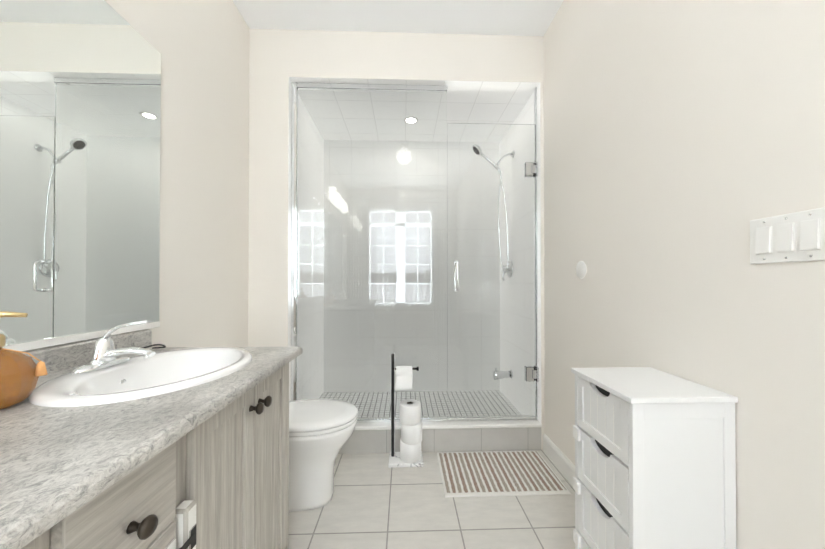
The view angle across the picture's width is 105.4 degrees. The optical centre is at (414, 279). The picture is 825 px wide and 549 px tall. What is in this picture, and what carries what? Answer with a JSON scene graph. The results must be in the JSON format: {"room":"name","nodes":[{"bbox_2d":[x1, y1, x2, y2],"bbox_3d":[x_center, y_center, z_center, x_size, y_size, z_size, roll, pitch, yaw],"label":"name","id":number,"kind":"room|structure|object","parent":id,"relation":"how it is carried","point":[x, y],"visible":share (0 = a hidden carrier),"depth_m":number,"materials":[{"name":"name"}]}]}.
{"room":"bathroom","nodes":[
{"label":"bathroom","id":0,"kind":"room"},
{"bbox_2d":[24,0,249,351],"bbox_3d":[-1.061,-0.266,0.294,0.100,2.750,3.450,0,0,-2],"label":"wall","id":1,"kind":"structure","parent":0,"point":[202,47],"depth_m":1.55,"materials":[{"name":"white paint"}]},
{"bbox_2d":[0,0,160,351],"bbox_3d":[-1.000,-0.378,0.199,0.010,1.119,2.154,0,0,-2],"label":"vanity mirror","id":2,"kind":"object","parent":1,"relation":"attached to","point":[80,101],"visible":0.94,"depth_m":0.95,"materials":[{"name":"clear mirror"}]},
{"bbox_2d":[24,340,151,371],"bbox_3d":[-1.000,0.220,0.332,0.019,0.070,1.770,0,0,-2],"label":"backsplash","id":3,"kind":"structure","parent":1,"relation":"attached to","point":[55,357],"depth_m":0.89,"materials":[{"name":"grey stone"}]},
{"bbox_2d":[248,29,291,400],"bbox_3d":[-1.010,-0.248,2.522,0.351,2.750,1.000,0,0,-2],"label":"wall","id":4,"kind":"structure","parent":0,"point":[270,178],"depth_m":2.03,"materials":[{"name":"white paint"}]},
{"bbox_2d":[233,0,563,35],"bbox_3d":[-0.064,-1.687,0.839,2.128,0.100,4.450,0,0,-2],"label":"ceiling","id":5,"kind":"structure","parent":0,"point":[511,17],"depth_m":1.93,"materials":[{"name":"white paint"}]},
{"bbox_2d":[289,30,539,123],"bbox_3d":[-0.008,-1.468,2.565,1.655,0.310,1.000,0,0,-2],"label":"wall","id":6,"kind":"structure","parent":0,"point":[489,79],"depth_m":2.07,"materials":[{"name":"white paint"}]},
{"bbox_2d":[288,450,574,548],"bbox_3d":[-0.064,1.143,0.816,2.128,0.060,4.450,0,0,-2],"label":"floor","id":7,"kind":"structure","parent":0,"point":[376,502],"depth_m":1.49,"materials":[{"name":"tile"}]},
{"bbox_2d":[8,352,302,548],"bbox_3d":[-0.714,0.697,0.329,0.588,0.825,1.748,0,0,-2],"label":"bathroom vanity","id":8,"kind":"object","parent":7,"relation":"on","point":[223,482],"depth_m":0.71,"materials":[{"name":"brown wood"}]},
{"bbox_2d":[0,347,302,548],"bbox_3d":[-0.711,0.270,0.342,0.598,0.030,1.770,0,0,-2],"label":"countertop","id":9,"kind":"structure","parent":8,"relation":"on","point":[51,459],"depth_m":0.49,"materials":[{"name":"grey stone"}]},
{"bbox_2d":[0,311,47,409],"bbox_3d":[-0.855,0.160,0.628,0.138,0.192,0.134,0,0,-2],"label":"soap dispenser","id":10,"kind":"object","parent":9,"relation":"on","point":[21,372],"visible":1,"depth_m":0.63,"materials":[{"name":"ceramic"},{"name":"brushed gold metal"}]},
{"bbox_2d":[60,320,159,371],"bbox_3d":[-0.833,0.209,0.898,0.165,0.190,0.160,0,0,-2],"label":"faucet","id":11,"kind":"object","parent":9,"relation":"on","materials":[{"name":"silver metal"}]},
{"bbox_2d":[8,344,279,407],"bbox_3d":[-0.720,0.319,0.901,0.430,0.148,0.536,0,0,-2],"label":"sink","id":12,"kind":"object","parent":9,"relation":"in","point":[179,373],"depth_m":0.84,"materials":[{"name":"white ceramic"}]},
{"bbox_2d":[289,399,357,511],"bbox_3d":[-0.676,0.757,1.625,0.756,0.725,0.410,0,0,-2],"label":"toilet","id":13,"kind":"object","parent":7,"relation":"on","point":[321,431],"visible":0.42,"depth_m":1.52,"materials":[{"name":"white ceramic"}]},
{"bbox_2d":[388,353,422,467],"bbox_3d":[-0.055,0.790,1.949,0.210,0.665,0.147,0,0,-2],"label":"toilet paper stand","id":14,"kind":"object","parent":7,"relation":"on","point":[409,454],"visible":1,"depth_m":1.91,"materials":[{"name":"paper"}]},
{"bbox_2d":[338,416,541,453],"bbox_3d":[0.007,1.036,2.107,1.655,0.176,0.146,0,0,-2],"label":"shower curb","id":15,"kind":"structure","parent":7,"relation":"on","point":[471,435],"depth_m":2.06,"materials":[{"name":"tile"}]},
{"bbox_2d":[291,82,538,421],"bbox_3d":[0.007,-0.184,2.120,1.653,2.263,0.121,0,0,-2],"label":"glass","id":16,"kind":"object","parent":15,"relation":"on","point":[413,228],"visible":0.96,"depth_m":2.12,"materials":[{"name":"clear glass"}]},
{"bbox_2d":[437,451,570,497],"bbox_3d":[0.479,1.114,1.835,0.660,0.013,0.420,0,0,-2],"label":"rug","id":17,"kind":"object","parent":7,"relation":"on","point":[496,473],"visible":1,"depth_m":1.78,"materials":[{"name":"white fabric"}]},
{"bbox_2d":[571,367,737,548],"bbox_3d":[0.737,0.720,1.015,0.306,0.790,0.310,0,0,-2],"label":"base cabinet","id":18,"kind":"object","parent":7,"relation":"on","point":[655,458],"visible":1,"depth_m":0.88,"materials":[{"name":"white paint"}]},
{"bbox_2d":[512,0,824,548],"bbox_3d":[0.938,-0.261,0.861,0.122,2.750,4.450,0,0,-2],"label":"wall","id":19,"kind":"structure","parent":0,"point":[684,143],"depth_m":1.00,"materials":[{"name":"white paint"}]},
{"bbox_2d":[543,434,574,485],"bbox_3d":[0.908,1.055,0.400,0.013,0.110,3.350,0,0,-2],"label":"baseboard","id":20,"kind":"structure","parent":19,"relation":"attached to","point":[563,463],"depth_m":1.85,"materials":[{"name":"white wood"}]},
{"bbox_2d":[576,261,585,278],"bbox_3d":[0.870,-0.053,1.646,0.004,0.094,0.094,0,0,-2],"label":"electrical outlet cover","id":21,"kind":"object","parent":19,"relation":"attached to","point":[581,269],"visible":1,"depth_m":1.64,"materials":[{"name":"white plastic"}]},
{"bbox_2d":[750,207,824,263],"bbox_3d":[0.895,-0.100,0.756,0.014,0.116,0.147,0,0,-2],"label":"switch plate","id":22,"kind":"object","parent":19,"relation":"attached to","point":[796,237],"visible":1,"depth_m":0.74,"materials":[{"name":"white plastic"}]}
]}

